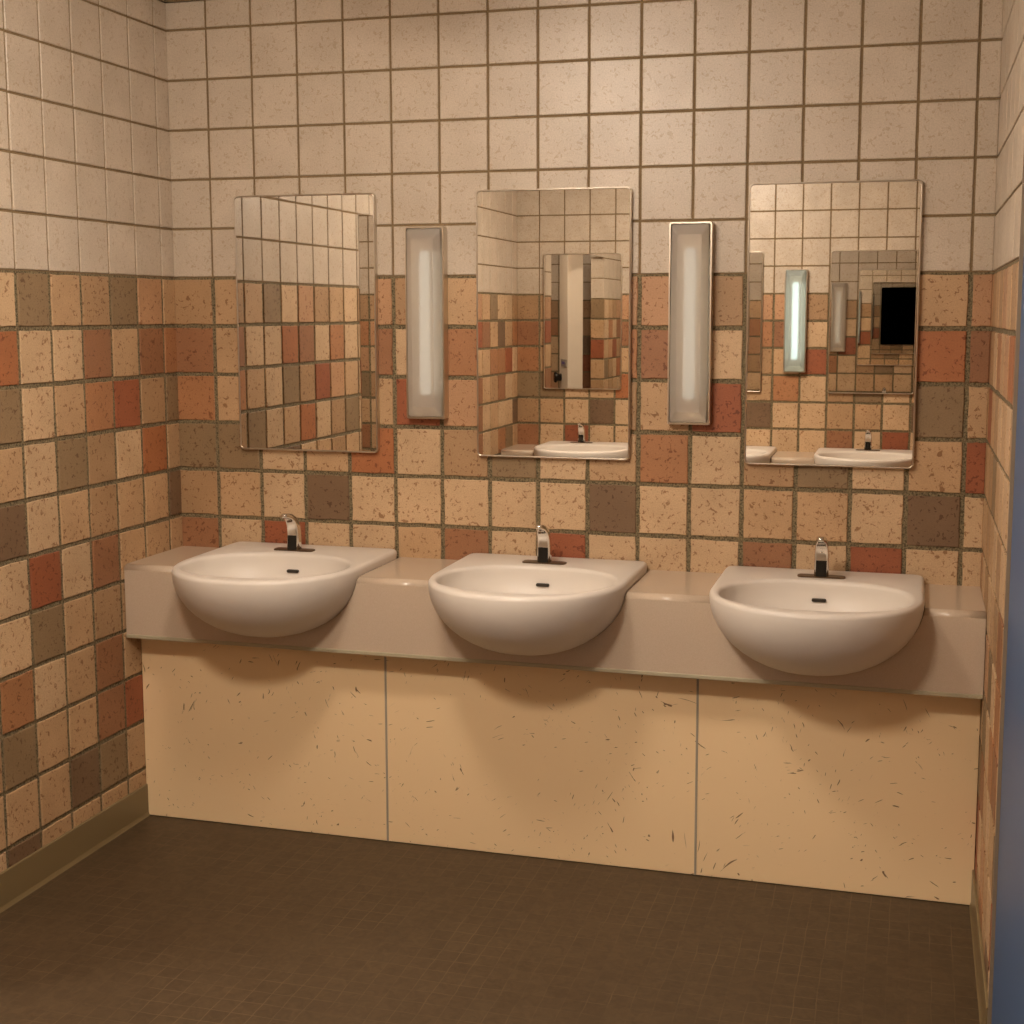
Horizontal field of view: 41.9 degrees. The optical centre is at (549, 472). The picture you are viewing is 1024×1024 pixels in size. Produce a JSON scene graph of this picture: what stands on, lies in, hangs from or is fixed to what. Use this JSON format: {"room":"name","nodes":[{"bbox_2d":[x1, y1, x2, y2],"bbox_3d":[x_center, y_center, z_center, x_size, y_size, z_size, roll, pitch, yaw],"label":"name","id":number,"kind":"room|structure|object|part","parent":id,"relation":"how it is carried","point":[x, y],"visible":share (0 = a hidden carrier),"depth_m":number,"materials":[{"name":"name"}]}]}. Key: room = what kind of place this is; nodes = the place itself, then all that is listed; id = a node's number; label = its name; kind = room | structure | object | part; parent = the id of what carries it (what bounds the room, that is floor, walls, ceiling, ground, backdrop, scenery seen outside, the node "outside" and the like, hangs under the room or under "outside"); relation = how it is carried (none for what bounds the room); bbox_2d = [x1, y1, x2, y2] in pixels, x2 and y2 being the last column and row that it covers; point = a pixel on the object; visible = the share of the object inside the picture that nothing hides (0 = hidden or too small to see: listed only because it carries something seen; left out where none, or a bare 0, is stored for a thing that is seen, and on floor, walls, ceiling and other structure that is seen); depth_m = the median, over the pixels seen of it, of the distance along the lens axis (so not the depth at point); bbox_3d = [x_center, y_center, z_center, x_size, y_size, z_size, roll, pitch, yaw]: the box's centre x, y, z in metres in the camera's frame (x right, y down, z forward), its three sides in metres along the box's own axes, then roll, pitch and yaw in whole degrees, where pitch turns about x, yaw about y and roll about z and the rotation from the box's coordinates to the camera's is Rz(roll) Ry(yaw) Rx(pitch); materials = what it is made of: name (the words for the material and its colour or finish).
{"room":"public restroom","nodes":[
{"label":"public restroom","id":0,"kind":"room"},
{"bbox_2d":[0,0,182,872],"bbox_3d":[-1.722,0.002,2.428,0.100,2.503,3.810,2,7,15],"label":"wall","id":1,"kind":"structure","parent":0,"point":[90,473],"depth_m":3.73,"materials":[{"name":"tile"}]},
{"bbox_2d":[0,784,149,912],"bbox_3d":[-1.401,1.080,3.537,0.010,0.100,1.238,2,7,15],"label":"baseboard","id":2,"kind":"structure","parent":1,"relation":"attached to","point":[43,865],"depth_m":3.75,"materials":[{"name":"brown plastic"}]},
{"bbox_2d":[0,815,979,1023],"bbox_3d":[-1.253,1.300,2.454,4.205,0.080,4.010,2,7,15],"label":"floor","id":3,"kind":"structure","parent":0,"point":[172,920],"depth_m":3.30,"materials":[{"name":"tile"}]},
{"bbox_2d":[141,639,980,904],"bbox_3d":[-0.065,0.810,3.793,2.436,0.574,0.020,2,7,15],"label":"vanity cabinet","id":4,"kind":"object","parent":3,"relation":"on","point":[867,792],"visible":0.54,"depth_m":3.75,"materials":[{"name":"laminate"}]},
{"bbox_3d":[-0.856,0.784,4.008,0.795,0.574,0.018,2,7,15],"label":"panel","id":5,"kind":"part","parent":4,"relation":"part of","materials":[{"name":"laminate"}]},
{"bbox_3d":[-0.033,0.811,3.786,0.905,0.574,0.018,2,7,15],"label":"panel","id":6,"kind":"part","parent":4,"relation":"part of","materials":[{"name":"laminate"}]},
{"bbox_3d":[0.759,0.836,3.572,0.730,0.574,0.018,2,7,15],"label":"panel","id":7,"kind":"part","parent":4,"relation":"part of","materials":[{"name":"laminate"}]},
{"bbox_2d":[165,0,1002,586],"bbox_3d":[0.015,-0.180,3.969,2.639,2.503,0.104,2,7,15],"label":"wall","id":8,"kind":"structure","parent":0,"point":[422,107],"depth_m":3.83,"materials":[{"name":"tile"}]},
{"bbox_2d":[165,0,203,2],"bbox_3d":[0.002,-1.407,3.771,2.439,0.020,0.012,2,7,15],"label":"trim","id":9,"kind":"structure","parent":8,"relation":"attached to","point":[168,1],"depth_m":4.07,"materials":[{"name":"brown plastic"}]},
{"bbox_2d":[234,193,379,452],"bbox_3d":[-0.740,-0.452,4.079,0.462,0.777,0.018,2,7,15],"label":"mirror","id":10,"kind":"object","parent":8,"relation":"attached to","point":[306,264],"visible":1,"depth_m":4.07,"materials":[{"name":"silver mirror"}]},
{"bbox_2d":[405,226,448,418],"bbox_3d":[-0.366,-0.441,3.961,0.122,0.566,0.052,2,7,15],"label":"wall light","id":11,"kind":"object","parent":8,"relation":"attached to","point":[426,255],"visible":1,"depth_m":3.94,"materials":[{"name":"white plastic"}]},
{"bbox_2d":[476,186,632,460],"bbox_3d":[0.011,-0.427,3.876,0.462,0.777,0.018,2,7,15],"label":"mirror","id":12,"kind":"object","parent":8,"relation":"attached to","point":[554,265],"visible":1,"depth_m":3.87,"materials":[{"name":"silver mirror"}]},
{"bbox_2d":[124,546,985,698],"bbox_3d":[-0.043,0.403,3.824,2.437,0.222,0.336,2,7,15],"label":"countertop","id":13,"kind":"structure","parent":8,"relation":"attached to","point":[665,625],"depth_m":3.61,"materials":[{"name":"beige stone"}]},
{"bbox_2d":[172,542,396,636],"bbox_3d":[-0.797,0.362,3.888,0.544,0.209,0.590,2,7,15],"label":"washbasin","id":14,"kind":"object","parent":13,"relation":"in","point":[254,589],"visible":0.98,"depth_m":3.71,"materials":[{"name":"beige ceramic"}]},
{"bbox_2d":[274,513,314,551],"bbox_3d":[-0.779,0.179,4.025,0.128,0.120,0.088,2,7,15],"label":"faucet","id":15,"kind":"object","parent":14,"relation":"on","point":[294,543],"visible":1,"depth_m":4.04,"materials":[{"name":"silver metal"}]},
{"bbox_3d":[-0.772,0.234,4.056,0.128,0.004,0.038,2,7,15],"label":"plate","id":16,"kind":"part","parent":15,"relation":"part of","materials":[{"name":"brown metal"}]},
{"bbox_2d":[428,553,646,655],"bbox_3d":[-0.050,0.386,3.686,0.544,0.209,0.590,2,7,15],"label":"washbasin","id":17,"kind":"object","parent":13,"relation":"in","point":[501,603],"visible":0.98,"depth_m":3.51,"materials":[{"name":"beige ceramic"}]},
{"bbox_2d":[522,524,566,564],"bbox_3d":[-0.020,0.204,3.821,0.128,0.120,0.088,2,7,15],"label":"faucet","id":18,"kind":"object","parent":17,"relation":"on","point":[544,546],"visible":1,"depth_m":3.83,"materials":[{"name":"silver metal"}]},
{"bbox_3d":[-0.014,0.259,3.852,0.128,0.004,0.038,2,7,15],"label":"plate","id":19,"kind":"part","parent":18,"relation":"part of","materials":[{"name":"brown metal"}]},
{"bbox_2d":[710,566,924,675],"bbox_3d":[0.693,0.410,3.486,0.544,0.209,0.590,2,7,15],"label":"washbasin","id":20,"kind":"object","parent":13,"relation":"in","point":[782,620],"visible":1,"depth_m":3.31,"materials":[{"name":"beige ceramic"}]},
{"bbox_2d":[797,536,844,578],"bbox_3d":[0.735,0.228,3.617,0.128,0.120,0.088,2,7,15],"label":"faucet","id":21,"kind":"object","parent":20,"relation":"on","point":[821,561],"visible":1,"depth_m":3.63,"materials":[{"name":"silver metal"}]},
{"bbox_3d":[0.742,0.283,3.648,0.128,0.004,0.038,2,7,15],"label":"plate","id":22,"kind":"part","parent":21,"relation":"part of","materials":[{"name":"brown metal"}]},
{"bbox_2d":[667,221,713,424],"bbox_3d":[0.395,-0.416,3.755,0.122,0.566,0.052,2,7,15],"label":"wall light","id":23,"kind":"object","parent":8,"relation":"attached to","point":[691,244],"visible":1,"depth_m":3.73,"materials":[{"name":"frosted plastic diffuser"},{"name":"metal frame"}]},
{"bbox_2d":[744,179,922,468],"bbox_3d":[0.773,-0.402,3.671,0.462,0.777,0.018,2,7,15],"label":"mirror","id":24,"kind":"object","parent":8,"relation":"attached to","point":[833,267],"visible":1,"depth_m":3.66,"materials":[{"name":"silver mirror"}]},
{"bbox_2d":[974,0,1023,996],"bbox_3d":[0.728,0.082,1.767,0.100,2.503,3.810,2,7,15],"label":"wall","id":25,"kind":"structure","parent":0,"point":[1009,174],"depth_m":3.06,"materials":[{"name":"tile"}]},
{"bbox_2d":[969,870,987,1023],"bbox_3d":[1.010,1.127,3.150,0.010,0.100,0.725,2,7,15],"label":"baseboard","id":26,"kind":"structure","parent":25,"relation":"attached to","point":[981,984],"depth_m":3.11,"materials":[{"name":"brown plastic"}]},
{"bbox_2d":[987,152,1023,1023],"bbox_3d":[0.826,0.228,2.239,0.067,2.100,0.913,2,7,15],"label":"door","id":27,"kind":"structure","parent":25,"relation":"in","point":[1006,974],"depth_m":2.53,"materials":[{"name":"blue paint"}]}
]}

